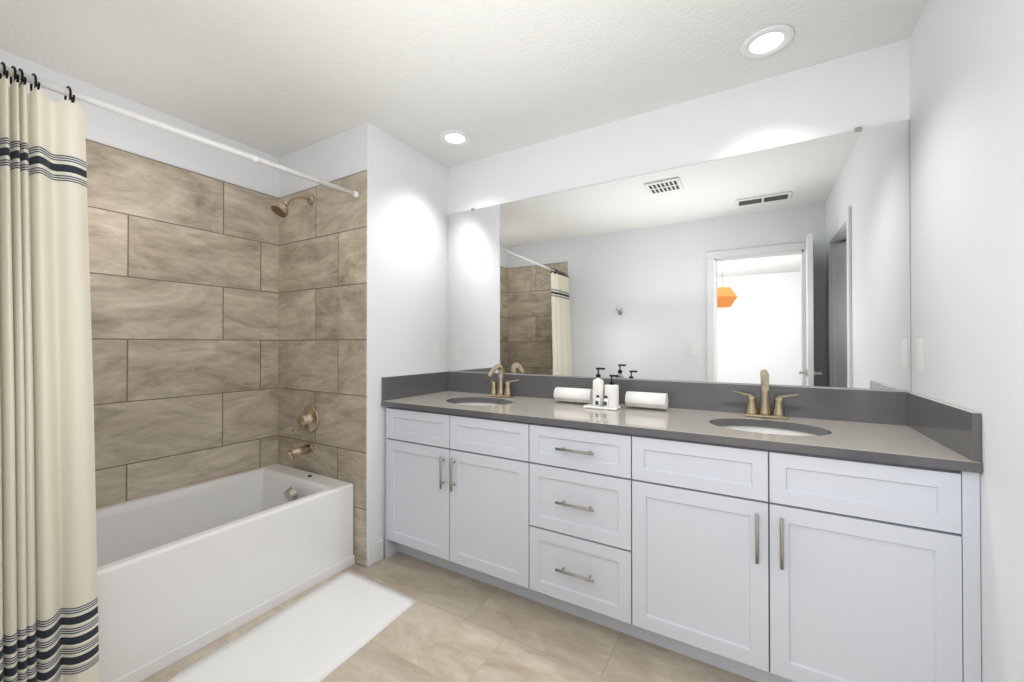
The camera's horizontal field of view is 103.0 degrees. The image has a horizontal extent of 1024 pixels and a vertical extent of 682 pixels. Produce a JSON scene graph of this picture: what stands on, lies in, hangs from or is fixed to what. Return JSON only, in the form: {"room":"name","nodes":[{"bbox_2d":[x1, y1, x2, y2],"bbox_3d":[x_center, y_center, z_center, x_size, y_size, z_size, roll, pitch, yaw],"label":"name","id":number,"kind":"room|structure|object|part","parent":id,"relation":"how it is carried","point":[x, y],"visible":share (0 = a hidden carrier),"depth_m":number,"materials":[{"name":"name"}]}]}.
{"room":"bathroom","nodes":[
{"label":"bathroom","id":0,"kind":"room"},
{"bbox_2d":[0,49,279,197],"bbox_3d":[-2.003,0.013,1.994,0.120,2.440,1.653,0,0,31],"label":"wall","id":1,"kind":"structure","parent":0,"point":[113,129],"depth_m":2.13,"materials":[{"name":"white paint"}]},
{"bbox_2d":[86,139,278,508],"bbox_3d":[-1.918,0.146,2.012,0.008,2.174,1.533,0,0,31],"label":"tile","id":2,"kind":"structure","parent":1,"relation":"attached to","point":[184,279],"depth_m":2.19,"materials":[{"name":"brown tile"}]},
{"bbox_2d":[279,122,447,566],"bbox_3d":[-1.009,0.019,2.833,0.972,2.440,0.807,0,0,31],"label":"wall","id":3,"kind":"structure","parent":0,"point":[407,256],"depth_m":2.43,"materials":[{"name":"white paint"}]},
{"bbox_2d":[278,170,366,566],"bbox_3d":[-1.165,0.149,2.451,0.852,2.174,0.008,0,0,31],"label":"tile","id":4,"kind":"structure","parent":3,"relation":"attached to","point":[322,334],"depth_m":2.40,"materials":[{"name":"brown tile"}]},
{"bbox_2d":[271,194,314,217],"bbox_3d":[-1.285,-0.803,2.386,0.096,0.186,0.237,0,0,31],"label":"shower head","id":5,"kind":"object","parent":4,"relation":"attached to","point":[280,209],"visible":1,"depth_m":2.33},
{"bbox_3d":[-1.267,-0.839,2.417,0.019,0.072,0.148,0,0,31],"label":"arm","id":6,"kind":"part","parent":5,"relation":"part of"},
{"bbox_2d":[285,443,313,459],"bbox_3d":[-1.263,0.651,2.413,0.064,0.080,0.150,0,0,31],"label":"tub spout","id":7,"kind":"object","parent":4,"relation":"attached to","point":[290,454],"visible":1,"depth_m":2.40,"materials":[{"name":"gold metal"}]},
{"bbox_2d":[291,405,318,432],"bbox_3d":[-1.249,0.474,2.454,0.181,0.164,0.068,0,0,31],"label":"shower valve","id":8,"kind":"object","parent":4,"relation":"attached to","point":[308,419],"visible":1,"depth_m":2.44,"materials":[{"name":"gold metal"}]},
{"bbox_3d":[-1.292,0.511,2.455,0.105,0.083,0.025,0,0,31],"label":"lever","id":9,"kind":"part","parent":8,"relation":"part of","materials":[{"name":"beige metal"}]},
{"bbox_2d":[367,539,382,566],"bbox_3d":[-0.763,1.180,2.273,0.014,0.110,0.105,0,0,31],"label":"baseboard","id":10,"kind":"structure","parent":3,"relation":"attached to","point":[375,552],"depth_m":2.26,"materials":[{"name":"white paint"}]},
{"bbox_2d":[382,372,448,399],"bbox_3d":[-0.591,0.274,2.561,0.017,0.134,0.566,0,0,31],"label":"backsplash","id":11,"kind":"structure","parent":3,"relation":"attached to","point":[393,387],"depth_m":2.52,"materials":[{"name":"grey stone"}]},
{"bbox_2d":[433,343,439,360],"bbox_3d":[-0.511,0.073,2.728,0.010,0.118,0.072,0,0,31],"label":"outlet","id":12,"kind":"object","parent":3,"relation":"attached to","point":[436,351],"visible":1,"depth_m":2.73,"materials":[{"name":"white plastic"}]},
{"bbox_2d":[141,551,756,681],"bbox_3d":[-0.979,1.266,-0.457,5.100,0.100,6.420,0,0,31],"label":"floor","id":13,"kind":"structure","parent":0,"point":[449,626],"depth_m":1.65,"materials":[{"name":"tile"}]},
{"bbox_2d":[96,464,354,681],"bbox_3d":[-1.584,1.006,1.808,0.764,0.452,1.513,0,0,31],"label":"bathtub","id":14,"kind":"object","parent":13,"relation":"on","point":[183,572],"visible":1,"depth_m":1.84,"materials":[{"name":"white ceramic"}]},
{"bbox_2d":[167,571,416,681],"bbox_3d":[-0.867,1.222,1.670,0.550,0.027,0.872,0,0,31],"label":"bath mat","id":15,"kind":"object","parent":13,"relation":"on","point":[321,633],"visible":0.98,"depth_m":1.69,"materials":[{"name":"white fabric"}]},
{"bbox_2d":[381,404,981,681],"bbox_3d":[0.423,0.800,1.951,2.340,0.865,0.608,0,0,31],"label":"bathroom vanity","id":16,"kind":"object","parent":13,"relation":"on","point":[764,531],"depth_m":1.47,"materials":[{"name":"white wood"}]},
{"bbox_2d":[381,392,981,467],"bbox_3d":[0.419,0.352,1.968,2.360,0.030,0.589,0,0,31],"label":"countertop","id":17,"kind":"structure","parent":16,"relation":"on","point":[855,437],"depth_m":1.65,"materials":[{"name":"grey stone"}]},
{"bbox_2d":[445,396,512,407],"bbox_3d":[-0.186,0.437,2.305,0.455,0.158,0.350,0,0,31],"label":"sink","id":18,"kind":"object","parent":17,"relation":"in","point":[488,403],"depth_m":2.45,"materials":[{"name":"white ceramic"}]},
{"bbox_2d":[481,364,520,395],"bbox_3d":[-0.095,0.240,2.461,0.251,0.201,0.158,0,0,31],"label":"faucet","id":19,"kind":"object","parent":17,"relation":"on","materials":[{"name":"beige metal"}]},
{"bbox_2d":[554,387,592,403],"bbox_3d":[0.336,0.293,2.209,0.205,0.077,0.080,0,0,31],"label":"rolled towel","id":20,"kind":"object","parent":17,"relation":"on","point":[577,395],"visible":0.92,"depth_m":2.18,"materials":[{"name":"white fabric"}]},
{"bbox_2d":[583,404,620,410],"bbox_3d":[0.450,0.331,2.044,0.170,0.012,0.080,0,0,31],"label":"tray","id":21,"kind":"object","parent":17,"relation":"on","point":[592,406],"visible":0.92,"depth_m":2.02,"materials":[{"name":"white ceramic"}]},
{"bbox_2d":[593,378,618,406],"bbox_3d":[0.467,0.255,2.044,0.130,0.140,0.091,0,0,31],"label":"bottles","id":22,"kind":"object","parent":21,"relation":"on","point":[602,391],"visible":0.85,"depth_m":2.02,"materials":[{"name":"white plastic"}]},
{"bbox_2d":[595,401,606,405],"bbox_3d":[0.438,0.306,2.007,0.058,0.020,0.002,0,0,31],"label":"labels","id":23,"kind":"object","parent":22,"relation":"attached to","point":[597,403],"visible":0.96,"depth_m":2.01,"materials":[{"name":"grey"}]},
{"bbox_2d":[596,367,618,397],"bbox_3d":[0.469,0.207,2.032,0.113,0.146,0.063,0,0,31],"label":"pumps","id":24,"kind":"object","parent":22,"relation":"attached to","point":[598,375],"visible":1,"depth_m":2.04,"materials":[{"name":"black plastic"}]},
{"bbox_2d":[625,391,667,408],"bbox_3d":[0.665,0.292,2.014,0.190,0.077,0.080,0,0,31],"label":"rolled towel","id":25,"kind":"object","parent":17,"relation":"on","point":[647,400],"visible":1,"depth_m":1.98,"materials":[{"name":"white fabric"}]},
{"bbox_2d":[733,372,800,419],"bbox_3d":[1.092,0.235,1.756,0.251,0.201,0.158,0,0,31],"label":"faucet","id":26,"kind":"object","parent":17,"relation":"on","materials":[{"name":"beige metal"}]},
{"bbox_2d":[709,420,832,439],"bbox_3d":[1.000,0.432,1.601,0.455,0.158,0.350,0,0,31],"label":"sink","id":27,"kind":"object","parent":17,"relation":"in","point":[745,425],"depth_m":1.71,"materials":[{"name":"white ceramic"}]},
{"bbox_2d":[0,0,927,167],"bbox_3d":[-0.979,-1.274,-0.439,5.100,0.100,6.420,0,0,31],"label":"ceiling","id":28,"kind":"structure","parent":0,"point":[279,78],"depth_m":1.73,"materials":[{"name":"white paint"}]},
{"bbox_2d":[439,130,470,146],"bbox_3d":[-0.338,-1.199,2.413,0.190,0.010,0.190,0,0,31],"label":"recessed light","id":29,"kind":"object","parent":28,"relation":"in","point":[456,138],"visible":0.98,"depth_m":2.40,"materials":[{"name":"white paint"}]},
{"bbox_2d":[739,24,794,59],"bbox_3d":[1.028,-1.204,1.648,0.190,0.010,0.190,0,0,31],"label":"recessed light","id":30,"kind":"object","parent":28,"relation":"in","point":[766,42],"visible":0.98,"depth_m":1.64,"materials":[{"name":"white paint"}]},
{"bbox_2d":[448,39,910,391],"bbox_3d":[0.653,0.015,2.246,2.485,2.440,0.120,0,0,31],"label":"wall","id":31,"kind":"structure","parent":0,"point":[864,89],"depth_m":1.99,"materials":[{"name":"white paint"}]},
{"bbox_2d":[449,372,904,423],"bbox_3d":[0.565,0.272,2.214,2.360,0.134,0.018,0,0,31],"label":"backsplash","id":32,"kind":"structure","parent":31,"relation":"attached to","point":[871,406],"depth_m":1.94,"materials":[{"name":"grey stone"}]},
{"bbox_2d":[448,120,910,390],"bbox_3d":[0.568,-0.339,2.223,2.357,1.080,0.005,0,0,31],"label":"mirror glass","id":33,"kind":"object","parent":31,"relation":"attached to","point":[789,264],"visible":1,"depth_m":1.99,"materials":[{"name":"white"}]},
{"bbox_2d":[854,126,861,131],"bbox_3d":[1.444,-0.883,1.701,0.024,0.018,0.003,0,0,31],"label":"mirror clip","id":34,"kind":"object","parent":33,"relation":"attached to","point":[857,129],"depth_m":1.70,"materials":[{"name":"silver metal"}]},
{"bbox_2d":[909,0,1023,681],"bbox_3d":[1.330,0.006,1.070,0.120,2.440,1.210,0,0,31],"label":"wall","id":35,"kind":"structure","parent":0,"point":[966,84],"depth_m":1.12,"materials":[{"name":"white paint"}]},
{"bbox_2d":[917,339,922,369],"bbox_3d":[1.540,0.050,1.533,0.009,0.118,0.072,0,0,31],"label":"light switch","id":36,"kind":"object","parent":35,"relation":"attached to","point":[919,354],"visible":0.85,"depth_m":1.53,"materials":[{"name":"white plastic"}]},
{"bbox_2d":[905,392,981,459],"bbox_3d":[1.423,0.266,1.365,0.018,0.134,0.566,0,0,31],"label":"backsplash","id":37,"kind":"structure","parent":35,"relation":"attached to","point":[958,428],"depth_m":1.28,"materials":[{"name":"grey stone"}]},
{"bbox_3d":[-1.959,0.140,1.149,0.817,2.174,0.008,0,0,31],"label":"wall tiles","id":38,"kind":"structure","parent":0,"visible":0},
{"bbox_2d":[0,62,359,681],"bbox_3d":[-1.216,0.156,1.594,0.135,1.989,1.515,0,0,31],"label":"shower curtain","id":39,"kind":"object","parent":38,"relation":"attached to","point":[48,593],"visible":1,"depth_m":1.23,"materials":[{"name":"white fabric"}]},
{"bbox_3d":[-1.249,-0.806,1.620,0.038,0.066,1.515,0,0,31],"label":"rail rod","id":40,"kind":"part","parent":39,"relation":"part of","materials":[{"name":"white metal"}]}
]}

